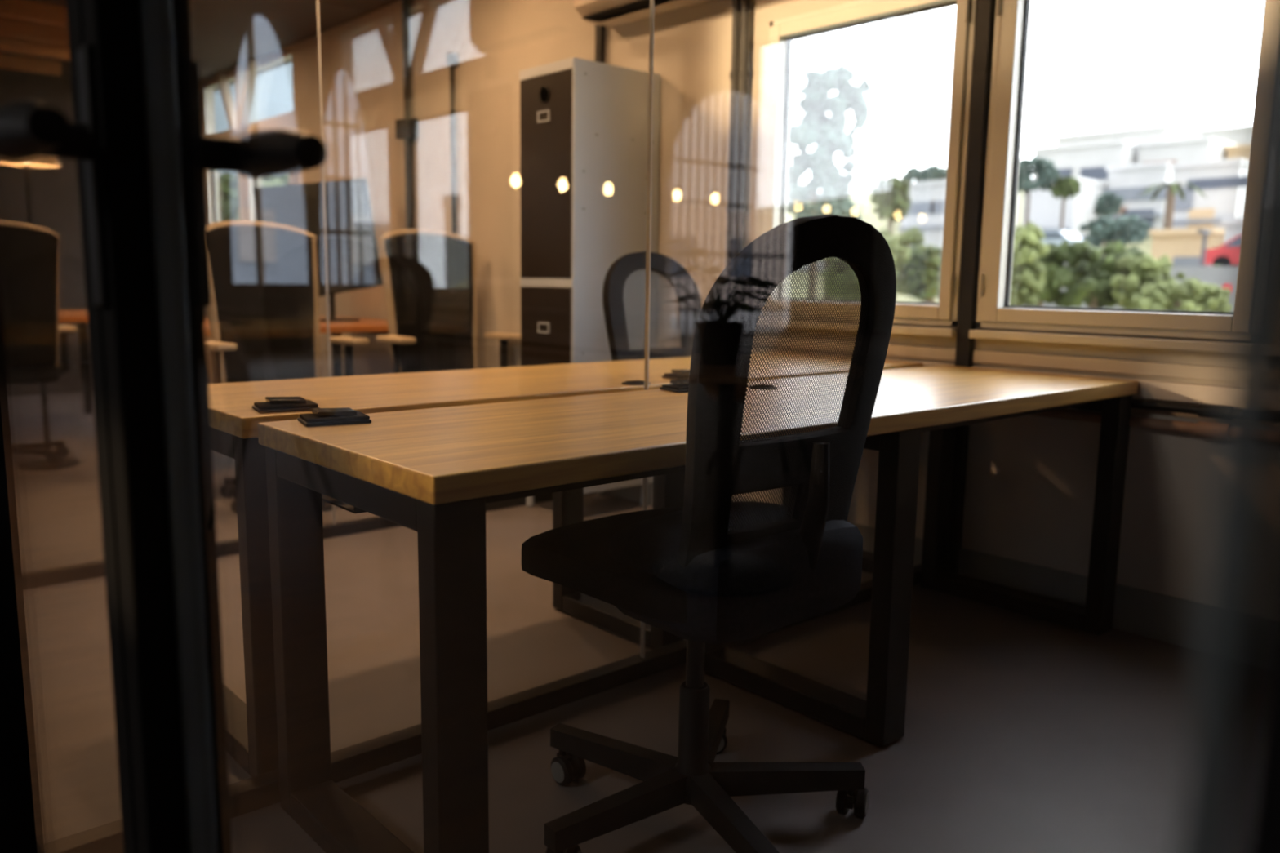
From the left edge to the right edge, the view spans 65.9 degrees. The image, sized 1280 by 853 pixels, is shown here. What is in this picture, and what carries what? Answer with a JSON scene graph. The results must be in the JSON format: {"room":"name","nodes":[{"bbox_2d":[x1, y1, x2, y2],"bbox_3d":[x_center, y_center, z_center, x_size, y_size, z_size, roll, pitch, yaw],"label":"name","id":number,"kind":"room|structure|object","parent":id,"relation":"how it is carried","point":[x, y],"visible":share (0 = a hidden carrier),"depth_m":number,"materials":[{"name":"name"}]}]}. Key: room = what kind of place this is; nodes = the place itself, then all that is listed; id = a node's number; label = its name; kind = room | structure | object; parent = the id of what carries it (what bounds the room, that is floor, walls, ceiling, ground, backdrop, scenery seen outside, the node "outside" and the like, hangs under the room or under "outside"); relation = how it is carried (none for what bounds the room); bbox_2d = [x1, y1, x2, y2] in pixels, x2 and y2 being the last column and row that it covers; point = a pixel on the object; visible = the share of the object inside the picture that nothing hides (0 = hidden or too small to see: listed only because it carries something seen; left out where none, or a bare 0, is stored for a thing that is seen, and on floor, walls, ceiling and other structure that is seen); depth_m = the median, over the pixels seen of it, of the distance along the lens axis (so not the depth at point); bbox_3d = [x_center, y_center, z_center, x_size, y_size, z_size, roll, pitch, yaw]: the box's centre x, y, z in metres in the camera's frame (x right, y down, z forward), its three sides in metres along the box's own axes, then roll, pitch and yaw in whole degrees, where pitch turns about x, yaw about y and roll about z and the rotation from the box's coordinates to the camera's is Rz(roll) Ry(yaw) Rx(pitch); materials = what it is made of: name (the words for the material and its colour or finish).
{"room":"open-plan office","nodes":[
{"label":"open-plan office","id":0,"kind":"room"},
{"bbox_2d":[0,68,92,395],"bbox_3d":[-5.139,-1.567,8.073,2.720,2.620,0.200,-7,11,-41],"label":"wall","id":1,"kind":"structure","parent":0,"point":[55,192],"depth_m":8.16,"materials":[{"name":"brown paint"}]},
{"bbox_2d":[0,0,137,852],"bbox_3d":[-2.207,-0.740,2.786,0.070,2.620,11.700,-7,11,-41],"label":"door frame","id":2,"kind":"structure","parent":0,"point":[33,816],"depth_m":1.34,"materials":[{"name":"paint"}]},
{"bbox_2d":[0,0,1279,852],"bbox_3d":[-0.108,-0.121,0.480,0.220,2.110,0.925,-7,11,-41],"label":"door","id":3,"kind":"structure","parent":2,"relation":"in","point":[141,144],"depth_m":0.79,"materials":[{"name":"metal"}]},
{"bbox_2d":[0,0,399,92],"bbox_3d":[-2.215,-2.466,4.801,2.990,0.200,15.100,-7,11,-41],"label":"ceiling","id":4,"kind":"structure","parent":0,"point":[225,34],"depth_m":6.42,"materials":[{"name":"brown wood"}]},
{"bbox_2d":[0,53,61,75],"bbox_3d":[-5.095,-2.696,7.112,1.620,0.097,0.090,-7,11,-41],"label":"batten","id":5,"kind":"object","parent":4,"relation":"attached to","point":[10,62],"visible":1,"depth_m":7.48,"materials":[{"name":"brown wood"}]},
{"bbox_2d":[0,0,67,26],"bbox_3d":[-3.888,-2.479,5.768,1.620,0.097,0.090,-7,11,-41],"label":"batten","id":6,"kind":"object","parent":4,"relation":"attached to","point":[25,10],"visible":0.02,"depth_m":5.94,"materials":[{"name":"brown wood"}]},
{"bbox_2d":[0,17,68,45],"bbox_3d":[-4.266,-2.547,6.189,1.620,0.097,0.090,-7,11,-41],"label":"batten","id":7,"kind":"object","parent":4,"relation":"attached to","point":[9,27],"visible":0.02,"depth_m":6.42,"materials":[{"name":"brown wood"}]},
{"bbox_2d":[0,35,70,61],"bbox_3d":[-4.631,-2.613,6.595,1.620,0.097,0.090,-7,11,-41],"label":"batten","id":8,"kind":"object","parent":4,"relation":"attached to","point":[7,44],"visible":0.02,"depth_m":6.90,"materials":[{"name":"brown wood"}]},
{"bbox_2d":[11,391,1256,852],"bbox_3d":[-2.257,0.299,5.209,3.000,0.150,15.100,-7,11,-41],"label":"floor","id":9,"kind":"structure","parent":0,"point":[1024,734],"depth_m":2.37,"materials":[{"name":"concrete"}]},
{"bbox_2d":[0,220,77,466],"bbox_3d":[-3.350,-0.419,5.140,0.710,1.260,0.642,-7,11,-41],"label":"upholstered chair","id":10,"kind":"object","parent":9,"relation":"on","point":[29,255],"visible":0.87,"depth_m":5.01,"materials":[{"name":"black fabric"}]},
{"bbox_2d":[0,155,79,471],"bbox_3d":[-3.114,-0.652,5.099,0.300,1.740,0.300,-7,11,-41],"label":"floor lamp","id":11,"kind":"object","parent":9,"relation":"on","point":[38,162],"visible":0.41,"depth_m":5.12,"materials":[{"name":"black metal"}]},
{"bbox_2d":[58,309,93,414],"bbox_3d":[-4.105,-0.332,6.223,1.500,0.750,1.300,-7,11,-41],"label":"work table","id":12,"kind":"object","parent":9,"relation":"on","point":[79,316],"visible":0.2,"depth_m":7.07,"materials":[{"name":"orange wood"}]},
{"bbox_2d":[206,220,368,513],"bbox_3d":[-1.581,-0.288,4.423,0.642,1.260,0.710,9,12,44],"label":"upholstered chair","id":13,"kind":"object","parent":9,"relation":"on","point":[263,312],"visible":0.69,"depth_m":4.56,"materials":[{"name":"black fabric"}]},
{"bbox_2d":[204,315,389,377],"bbox_3d":[-2.137,-0.225,5.686,1.500,0.750,1.250,-7,11,-41],"label":"work table","id":14,"kind":"object","parent":9,"relation":"on","point":[369,326],"visible":0.17,"depth_m":5.66,"materials":[{"name":"orange wood"}]},
{"bbox_2d":[253,177,382,321],"bbox_3d":[-1.863,-1.039,5.759,0.170,0.846,0.810,8,11,40],"label":"monitor","id":15,"kind":"object","parent":14,"relation":"on","point":[353,264],"visible":0.81,"depth_m":5.79,"materials":[{"name":"black plastic"}]},
{"bbox_2d":[31,0,604,587],"bbox_3d":[-1.190,-0.863,3.713,2.686,2.618,0.048,-7,11,-41],"label":"glass wall","id":16,"kind":"structure","parent":9,"relation":"on","point":[55,575],"depth_m":3.73,"materials":[{"name":"clear glass"}]},
{"bbox_2d":[376,229,520,373],"bbox_3d":[-0.941,-0.362,4.984,0.710,1.260,0.642,-7,11,-41],"label":"upholstered chair","id":17,"kind":"object","parent":9,"relation":"on","point":[429,277],"visible":0.63,"depth_m":5.14,"materials":[{"name":"black fabric"}]},
{"bbox_2d":[71,0,921,852],"bbox_3d":[0.011,-0.648,2.376,2.686,2.618,0.048,-7,11,-41],"label":"glass wall","id":18,"kind":"structure","parent":9,"relation":"on","point":[256,793],"depth_m":2.32,"materials":[{"name":"clear glass"}]},
{"bbox_2d":[208,351,923,777],"bbox_3d":[-0.106,0.218,2.891,2.285,0.751,0.633,-7,11,-41],"label":"desk","id":19,"kind":"object","parent":9,"relation":"on","point":[251,728],"visible":0.22,"depth_m":2.25,"materials":[{"name":"brown wood"}]},
{"bbox_2d":[252,396,319,413],"bbox_3d":[-0.709,-0.046,1.976,0.116,0.023,0.084,-4,10,-29],"label":"box","id":20,"kind":"object","parent":19,"relation":"on","point":[273,404],"visible":0.94,"depth_m":1.95,"materials":[{"name":"black plastic"}]},
{"bbox_2d":[622,380,650,385],"bbox_3d":[-0.010,-0.114,2.551,0.074,0.008,0.074,-7,11,-41],"label":"cable grommet","id":21,"kind":"object","parent":19,"relation":"on","point":[629,382],"visible":0.88,"depth_m":2.53,"materials":[{"name":"black plastic"}]},
{"bbox_2d":[662,369,689,380],"bbox_3d":[0.131,-0.144,2.714,0.116,0.023,0.084,-4,10,-29],"label":"cable grommet","id":22,"kind":"object","parent":19,"relation":"on","point":[677,375],"visible":0.49,"depth_m":2.68,"materials":[{"name":"black plastic"}]},
{"bbox_2d":[519,57,660,506],"bbox_3d":[-0.227,-0.572,4.336,0.477,1.885,0.376,-7,11,-41],"label":"tall cabinet","id":23,"kind":"object","parent":9,"relation":"on","point":[584,123],"visible":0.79,"depth_m":4.12,"materials":[{"name":"white metal"}]},
{"bbox_2d":[538,85,550,103],"bbox_3d":[-0.394,-1.365,4.062,0.005,0.072,0.072,-7,11,-41],"label":"handle","id":24,"kind":"object","parent":23,"relation":"attached to","point":[544,91],"depth_m":4.06,"materials":[{"name":"black metal"}]},
{"bbox_2d":[602,251,702,360],"bbox_3d":[0.175,-0.047,3.444,0.636,1.120,0.653,-7,11,-41],"label":"office chair","id":25,"kind":"object","parent":9,"relation":"on","point":[689,304],"visible":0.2,"depth_m":3.58,"materials":[{"name":"black fabric"}]},
{"bbox_2d":[257,364,1137,852],"bbox_3d":[0.353,0.300,2.379,2.285,0.751,0.655,-7,11,-41],"label":"desk","id":26,"kind":"object","parent":9,"relation":"on","point":[432,473],"visible":0.88,"depth_m":1.83,"materials":[{"name":"brown wood"}]},
{"bbox_2d":[297,407,371,426],"bbox_3d":[-0.562,-0.020,1.815,0.116,0.023,0.084,-4,10,-29],"label":"box","id":27,"kind":"object","parent":26,"relation":"on","point":[321,416],"visible":1,"depth_m":1.79,"materials":[{"name":"black plastic"}]},
{"bbox_2d":[321,493,365,513],"bbox_3d":[-0.210,0.076,2.142,0.970,0.050,0.205,-7,11,-41],"label":"cable tray","id":28,"kind":"object","parent":26,"relation":"on","point":[335,502],"depth_m":1.80,"materials":[{"name":"black metal"}]},
{"bbox_2d":[659,380,688,392],"bbox_3d":[0.119,-0.100,2.421,0.116,0.023,0.084,-4,10,-29],"label":"cable grommet","id":29,"kind":"object","parent":26,"relation":"on","point":[676,386],"visible":0.51,"depth_m":2.39,"materials":[{"name":"black plastic"}]},
{"bbox_2d":[748,384,777,389],"bbox_3d":[0.310,-0.101,2.496,0.074,0.008,0.074,-7,11,-41],"label":"cable grommet","id":30,"kind":"object","parent":26,"relation":"on","point":[757,384],"visible":0.31,"depth_m":2.48,"materials":[{"name":"black plastic"}]},
{"bbox_2d":[521,214,896,852],"bbox_3d":[0.087,0.199,1.781,0.636,1.120,0.653,-7,11,-41],"label":"office chair","id":31,"kind":"object","parent":9,"relation":"on","point":[713,568],"visible":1,"depth_m":1.60,"materials":[{"name":"black plastic"}]},
{"bbox_2d":[946,0,995,573],"bbox_3d":[1.077,-0.752,3.179,0.031,2.618,0.052,-7,11,-41],"label":"steel post","id":32,"kind":"object","parent":9,"relation":"on","point":[985,9],"visible":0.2,"depth_m":3.18,"materials":[{"name":"black metal"}]},
{"bbox_2d":[200,0,1279,617],"bbox_3d":[-1.254,-1.186,5.870,0.090,2.620,15.100,-7,11,-41],"label":"wall","id":33,"kind":"structure","parent":0,"point":[362,63],"depth_m":4.18,"materials":[{"name":"beige paint"}]},
{"bbox_2d":[204,169,247,224],"bbox_3d":[-3.411,-1.691,8.217,0.102,1.110,0.890,-7,11,-41],"label":"window","id":34,"kind":"structure","parent":33,"relation":"in","point":[210,176],"depth_m":8.42,"materials":[{"name":"paint"}]},
{"bbox_2d":[216,57,258,134],"bbox_3d":[-3.140,-2.558,7.719,0.060,0.516,0.743,-7,11,-41],"label":"brace","id":35,"kind":"object","parent":33,"relation":"attached to","point":[237,118],"visible":1,"depth_m":7.65,"materials":[{"name":"white"}]},
{"bbox_2d":[202,51,294,136],"bbox_3d":[-3.062,-2.554,7.715,0.050,0.425,1.890,-7,11,-41],"label":"window","id":36,"kind":"structure","parent":33,"relation":"in","point":[206,90],"depth_m":7.92,"materials":[{"name":"paint"}]},
{"bbox_2d":[245,173,297,221],"bbox_3d":[-2.761,-1.574,7.493,0.102,1.110,0.930,-7,11,-41],"label":"window","id":37,"kind":"structure","parent":33,"relation":"in","point":[252,215],"depth_m":7.73,"materials":[{"name":"paint"}]},
{"bbox_2d":[395,0,417,229],"bbox_3d":[-1.370,-1.633,5.816,0.074,1.718,0.140,-7,11,-41],"label":"conduit","id":38,"kind":"object","parent":33,"relation":"attached to","point":[406,127],"visible":0.91,"depth_m":5.76,"materials":[{"name":"black metal"}]},
{"bbox_2d":[445,53,457,234],"bbox_3d":[-1.034,-1.427,5.474,0.060,1.220,0.060,-7,11,-41],"label":"conduit","id":39,"kind":"object","parent":33,"relation":"attached to","point":[451,58],"visible":0.83,"depth_m":5.44,"materials":[{"name":"black metal"}]},
{"bbox_2d":[574,0,709,27],"bbox_3d":[0.039,-1.882,4.076,0.208,0.290,0.740,-7,11,-41],"label":"air conditioner","id":40,"kind":"object","parent":33,"relation":"attached to","point":[607,13],"visible":0.85,"depth_m":4.19,"materials":[{"name":"white plastic"}]},
{"bbox_2d":[725,0,741,266],"bbox_3d":[0.376,-1.397,3.878,0.050,1.568,0.043,-7,11,-41],"label":"conduit","id":41,"kind":"object","parent":33,"relation":"attached to","point":[736,4],"visible":0.83,"depth_m":3.90,"materials":[{"name":"black metal"}]},
{"bbox_2d":[734,0,750,256],"bbox_3d":[0.407,-1.391,3.843,0.050,1.568,0.043,-7,11,-41],"label":"conduit","id":42,"kind":"object","parent":33,"relation":"attached to","point":[744,75],"visible":0.96,"depth_m":3.86,"materials":[{"name":"black metal"}]},
{"bbox_2d":[760,0,977,325],"bbox_3d":[0.792,-0.935,3.525,0.115,1.110,0.860,-7,11,-41],"label":"window","id":43,"kind":"structure","parent":33,"relation":"in","point":[782,32],"depth_m":3.38,"materials":[{"name":"paint"}]},
{"bbox_2d":[604,482,1262,666],"bbox_3d":[1.760,0.599,2.597,0.013,0.135,5.840,-7,11,-41],"label":"baseboard","id":44,"kind":"structure","parent":33,"relation":"attached to","point":[1174,620],"depth_m":3.03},
{"bbox_2d":[661,313,1232,353],"bbox_3d":[1.895,-0.157,2.312,0.054,0.027,5.380,-7,11,-41],"label":"window sill","id":45,"kind":"structure","parent":33,"relation":"attached to","point":[1102,340],"depth_m":2.97,"materials":[{"name":"paint"}]},
{"bbox_2d":[665,341,1279,411],"bbox_3d":[1.903,-0.027,2.340,0.029,0.052,5.380,-7,11,-41],"label":"trim","id":46,"kind":"structure","parent":33,"relation":"attached to","point":[1148,389],"depth_m":2.77,"materials":[{"name":"brown wood"}]},
{"bbox_2d":[666,328,1279,386],"bbox_3d":[1.907,-0.085,2.334,0.019,0.040,5.380,-7,11,-41],"label":"trim","id":47,"kind":"structure","parent":33,"relation":"attached to","point":[1214,373],"depth_m":3.01,"materials":[{"name":"brown wood"}]},
{"bbox_2d":[975,0,1267,339],"bbox_3d":[1.396,-0.827,2.853,0.115,1.110,0.820,-7,11,-41],"label":"window","id":48,"kind":"structure","parent":33,"relation":"in","point":[993,310],"depth_m":3.07,"materials":[{"name":"paint"}]},
{"bbox_2d":[1029,408,1279,444],"bbox_3d":[2.346,0.150,1.833,0.062,0.046,3.840,-7,11,-41],"label":"pipe","id":49,"kind":"object","parent":33,"relation":"attached to","point":[1205,429],"visible":0.38,"depth_m":2.78,"materials":[{"name":"grey metal"}]},
{"bbox_2d":[1131,399,1279,422],"bbox_3d":[2.349,0.098,1.827,0.058,0.038,3.840,-7,11,-41],"label":"pipe","id":50,"kind":"object","parent":33,"relation":"attached to","point":[1206,411],"visible":0.38,"depth_m":2.73,"materials":[{"name":"black metal"}]},
{"label":"outside","id":51,"kind":"structure","parent":0,"visible":0},
{"bbox_2d":[1022,266,1239,311],"bbox_3d":[22.429,-2.637,32.943,19.000,4.980,12.200,-7,11,-41],"label":"street","id":52,"kind":"structure","parent":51,"point":[1220,276],"depth_m":26.45,"materials":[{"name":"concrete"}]},
{"bbox_2d":[1200,235,1242,266],"bbox_3d":[23.901,-6.553,37.591,1.800,1.400,4.150,-7,11,-41],"label":"parked car","id":53,"kind":"object","parent":52,"relation":"on","point":[1228,254],"visible":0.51,"depth_m":37.89,"materials":[{"name":"red paint"}]},
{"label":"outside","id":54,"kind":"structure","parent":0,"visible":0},
{"bbox_3d":[257.748,6.184,30.918,416.000,0.200,540.000,-7,11,-41],"label":"ground","id":55,"kind":"structure","parent":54,"visible":0},
{"bbox_2d":[217,171,265,221],"bbox_3d":[-8.864,-1.042,22.441,1.743,9.262,1.680,-7,11,-41],"label":"leafy tree","id":56,"kind":"object","parent":55,"relation":"on","point":[228,183],"visible":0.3,"depth_m":21.31,"materials":[{"name":"green plant"}]},
{"bbox_2d":[213,62,293,181],"bbox_3d":[-15.056,-12.825,44.185,11.500,26.000,6.000,-7,11,-41],"label":"apartment building","id":57,"kind":"structure","parent":55,"relation":"on","point":[273,95],"depth_m":39.98,"materials":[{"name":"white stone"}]},
{"bbox_2d":[224,175,285,197],"bbox_3d":[-9.526,-1.666,25.319,1.736,9.632,1.794,-7,11,-41],"label":"leafy tree","id":58,"kind":"object","parent":55,"relation":"on","point":[275,180],"visible":0.06,"depth_m":24.27,"materials":[{"name":"green plant"}]},
{"bbox_2d":[235,179,284,210],"bbox_3d":[-8.137,-1.006,22.727,1.722,9.128,1.634,2,9,10],"label":"leafy tree","id":59,"kind":"object","parent":55,"relation":"on","point":[267,184],"visible":0.02,"depth_m":21.59,"materials":[{"name":"green plant"}]},
{"bbox_2d":[277,174,288,185],"bbox_3d":[-8.703,-1.669,25.578,1.684,9.584,1.764,-7,11,-41],"label":"leafy tree","id":60,"kind":"object","parent":55,"relation":"on","point":[285,177],"visible":0.02,"depth_m":24.30,"materials":[{"name":"green plant"}]},
{"bbox_2d":[786,120,857,298],"bbox_3d":[4.894,-2.888,28.401,2.529,11.540,2.412,-7,11,-41],"label":"leafy tree","id":61,"kind":"object","parent":55,"relation":"on","point":[824,172],"visible":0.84,"depth_m":27.18,"materials":[{"name":"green plant"}]},
{"bbox_2d":[794,198,862,299],"bbox_3d":[4.722,-1.265,25.667,1.730,9.128,1.904,3,9,12],"label":"leafy tree","id":62,"kind":"object","parent":55,"relation":"on","point":[846,207],"visible":0.27,"depth_m":24.57,"materials":[{"name":"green plant"}]},
{"bbox_2d":[795,62,873,299],"bbox_3d":[5.491,-3.841,29.212,2.177,13.202,2.086,4,9,23],"label":"leafy tree","id":63,"kind":"object","parent":55,"relation":"on","point":[816,102],"visible":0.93,"depth_m":27.93,"materials":[{"name":"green plant"}]},
{"bbox_2d":[820,255,897,300],"bbox_3d":[4.660,-0.072,21.745,1.599,7.921,1.640,-7,11,-41],"label":"leafy tree","id":64,"kind":"object","parent":55,"relation":"on","point":[894,256],"visible":0.14,"depth_m":21.03,"materials":[{"name":"green plant"}]},
{"bbox_2d":[869,174,911,235],"bbox_3d":[9.096,-3.752,36.763,1.423,10.905,1.471,6,10,30],"label":"leafy tree","id":65,"kind":"object","parent":55,"relation":"on","point":[892,206],"visible":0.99,"depth_m":35.70,"materials":[{"name":"green plant"}]},
{"bbox_2d":[879,225,928,297],"bbox_3d":[5.816,-0.522,23.473,1.929,8.336,1.908,-7,11,-41],"label":"leafy tree","id":66,"kind":"object","parent":55,"relation":"on","point":[899,245],"visible":0.16,"depth_m":22.49,"materials":[{"name":"green plant"}]},
{"bbox_2d":[895,244,942,302],"bbox_3d":[5.563,0.340,19.504,1.222,7.789,1.244,-7,11,-41],"label":"leafy tree","id":67,"kind":"object","parent":55,"relation":"on","point":[926,286],"visible":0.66,"depth_m":18.74,"materials":[{"name":"green plant"}]},
{"bbox_2d":[900,163,946,182],"bbox_3d":[21.806,-11.968,76.006,4.118,15.969,3.991,-7,11,-41],"label":"leafy tree","id":68,"kind":"object","parent":55,"relation":"on","point":[913,173],"visible":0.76,"depth_m":73.81,"materials":[{"name":"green plant"}]},
{"bbox_2d":[1009,221,1050,306],"bbox_3d":[7.735,-0.087,20.800,1.161,8.314,1.099,-2,9,-19],"label":"leafy tree","id":69,"kind":"object","parent":55,"relation":"on","point":[1028,282],"visible":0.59,"depth_m":20.00,"materials":[{"name":"green plant"}]},
{"bbox_2d":[1017,155,1060,226],"bbox_3d":[20.826,-7.615,53.739,2.927,13.879,2.882,2,9,9],"label":"leafy tree","id":70,"kind":"object","parent":55,"relation":"on","point":[1046,173],"visible":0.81,"depth_m":52.11,"materials":[{"name":"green plant"}]},
{"bbox_2d":[1035,242,1066,306],"bbox_3d":[8.898,-0.152,22.535,1.063,7.964,1.088,-7,11,-41],"label":"leafy tree","id":71,"kind":"object","parent":55,"relation":"on","point":[1048,260],"visible":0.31,"depth_m":21.63,"materials":[{"name":"green plant"}]},
{"bbox_2d":[1048,175,1081,230],"bbox_3d":[22.408,-6.915,53.060,1.593,12.736,1.592,-7,11,-41],"label":"leafy tree","id":72,"kind":"object","parent":55,"relation":"on","point":[1064,187],"visible":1,"depth_m":51.85,"materials":[{"name":"green plant"}]},
{"bbox_2d":[1045,238,1145,309],"bbox_3d":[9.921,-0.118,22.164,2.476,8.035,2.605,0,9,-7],"label":"bush","id":73,"kind":"object","parent":55,"relation":"on","point":[1094,271],"visible":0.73,"depth_m":20.98,"materials":[{"name":"green plant"}]},
{"bbox_2d":[1093,191,1124,255],"bbox_3d":[20.146,-4.657,43.377,1.158,11.055,1.197,5,9,25],"label":"leafy tree","id":74,"kind":"object","parent":55,"relation":"on","point":[1113,206],"visible":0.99,"depth_m":42.32,"materials":[{"name":"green plant"}]},
{"bbox_2d":[1079,214,1151,248],"bbox_3d":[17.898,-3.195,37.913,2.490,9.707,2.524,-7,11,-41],"label":"bush","id":75,"kind":"object","parent":55,"relation":"on","point":[1129,228],"visible":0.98,"depth_m":36.76,"materials":[{"name":"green plant"}]},
{"bbox_2d":[1110,253,1186,309],"bbox_3d":[10.373,0.269,20.758,1.385,7.694,1.382,6,10,33],"label":"leafy tree","id":76,"kind":"object","parent":55,"relation":"on","point":[1131,273],"visible":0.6,"depth_m":20.10,"materials":[{"name":"green plant"}]},
{"bbox_2d":[1130,276,1234,311],"bbox_3d":[10.461,0.672,19.672,1.779,7.219,1.599,4,9,20],"label":"leafy tree","id":77,"kind":"object","parent":55,"relation":"on","point":[1189,295],"visible":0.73,"depth_m":18.85,"materials":[{"name":"green plant"}]},
{"bbox_2d":[1197,229,1211,266],"bbox_3d":[16.531,-1.482,29.686,0.600,8.695,0.160,-7,11,-41],"label":"street lamp","id":78,"kind":"object","parent":55,"relation":"on","point":[1205,232],"visible":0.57,"depth_m":29.14,"materials":[{"name":"grey metal"}]},
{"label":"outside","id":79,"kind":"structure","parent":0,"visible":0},
{"bbox_2d":[783,190,1152,302],"bbox_3d":[56.413,-12.654,70.471,122.000,20.100,170.000,-7,11,-41],"label":"hillside","id":80,"kind":"structure","parent":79,"point":[861,200],"depth_m":77.41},
{"bbox_2d":[897,179,1019,248],"bbox_3d":[21.928,-13.993,68.092,7.350,5.250,4.948,-7,11,-41],"label":"house","id":81,"kind":"structure","parent":80,"relation":"on","point":[926,208],"depth_m":66.02,"materials":[{"name":"white paint"}]},
{"bbox_2d":[1022,176,1107,240],"bbox_3d":[27.431,-12.612,61.969,7.350,5.250,5.000,-7,11,-41],"label":"house","id":82,"kind":"structure","parent":80,"relation":"on","point":[1045,210],"depth_m":59.79,"materials":[{"name":"white paint"}]},
{"bbox_2d":[1031,139,1138,182],"bbox_3d":[34.059,-18.041,73.817,7.350,5.250,6.723,-7,11,-41],"label":"building","id":83,"kind":"structure","parent":80,"relation":"on","point":[1086,160],"depth_m":70.67,"materials":[{"name":"white paint"}]},
{"bbox_2d":[1053,124,1200,146],"bbox_3d":[40.850,-21.870,83.440,7.350,5.250,8.993,-7,11,-41],"label":"house","id":84,"kind":"structure","parent":80,"relation":"on","point":[1164,132],"depth_m":79.90,"materials":[{"name":"white paint"}]},
{"bbox_2d":[1102,161,1173,234],"bbox_3d":[32.106,-13.508,62.283,7.350,5.250,7.000,-7,11,-41],"label":"building","id":85,"kind":"structure","parent":80,"relation":"on","point":[1127,181],"depth_m":59.32,"materials":[{"name":"white paint"}]},
{"bbox_2d":[1148,227,1225,266],"bbox_3d":[27.148,-6.681,47.498,7.350,5.250,2.804,-7,11,-41],"label":"house","id":86,"kind":"structure","parent":80,"relation":"on","point":[1183,246],"depth_m":44.93,"materials":[{"name":"beige paint"}]},
{"bbox_2d":[1136,136,1238,164],"bbox_3d":[39.114,-17.364,70.423,7.350,5.250,4.788,-7,11,-41],"label":"house","id":87,"kind":"structure","parent":80,"relation":"on","point":[1207,148],"depth_m":67.66,"materials":[{"name":"white paint"}]},
{"bbox_2d":[1168,158,1249,229],"bbox_3d":[31.951,-11.333,53.230,7.350,5.250,4.375,-7,11,-41],"label":"building","id":88,"kind":"structure","parent":80,"relation":"on","point":[1224,182],"depth_m":50.91,"materials":[{"name":"white paint"}]},
{"bbox_2d":[1187,124,1253,144],"bbox_3d":[52.683,-23.028,86.147,7.350,5.250,10.858,-7,11,-41],"label":"house","id":89,"kind":"structure","parent":80,"relation":"on","point":[1241,135],"depth_m":83.66,"materials":[{"name":"white paint"}]},
{"bbox_2d":[1221,217,1244,243],"bbox_3d":[28.736,-6.521,44.256,7.350,5.250,2.975,-7,11,-41],"label":"house","id":90,"kind":"structure","parent":80,"relation":"on","point":[1234,226],"depth_m":42.51,"materials":[{"name":"white paint"}]},
{"bbox_2d":[1224,143,1251,159],"bbox_3d":[44.391,-16.656,68.662,7.350,5.250,4.950,-7,11,-41],"label":"house","id":91,"kind":"structure","parent":80,"relation":"on","point":[1240,151],"depth_m":67.30,"materials":[{"name":"beige paint"}]},
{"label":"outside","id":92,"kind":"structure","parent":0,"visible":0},
{"bbox_2d":[1222,283,1234,297],"bbox_3d":[15.203,-1.946,25.812,0.115,3.540,0.280,-7,11,-41],"label":"road sign","id":93,"kind":"object","parent":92,"point":[1228,286],"visible":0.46,"depth_m":25.51,"materials":[{"name":"red metal"}]},
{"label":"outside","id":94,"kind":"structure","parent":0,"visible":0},
{"bbox_2d":[796,260,1067,271],"bbox_3d":[29.074,-7.563,46.751,8.000,0.650,170.000,-7,11,-41],"label":"street","id":95,"kind":"structure","parent":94,"point":[1064,264],"depth_m":60.80,"materials":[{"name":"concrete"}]},
{"bbox_2d":[1039,230,1099,248],"bbox_3d":[21.090,-9.274,50.545,1.800,1.400,4.150,-7,11,-41],"label":"parked car","id":96,"kind":"object","parent":95,"relation":"on","point":[1057,237],"visible":0.08,"depth_m":49.59,"materials":[{"name":"silver metal"}]},
{"bbox_2d":[1133,182,1207,229],"bbox_3d":[26.544,-10.220,49.578,3.252,3.834,3.334,-7,11,-41],"label":"palm tree","id":97,"kind":"object","parent":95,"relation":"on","point":[1171,189],"visible":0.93,"depth_m":49.34,"materials":[{"name":"green plant"}]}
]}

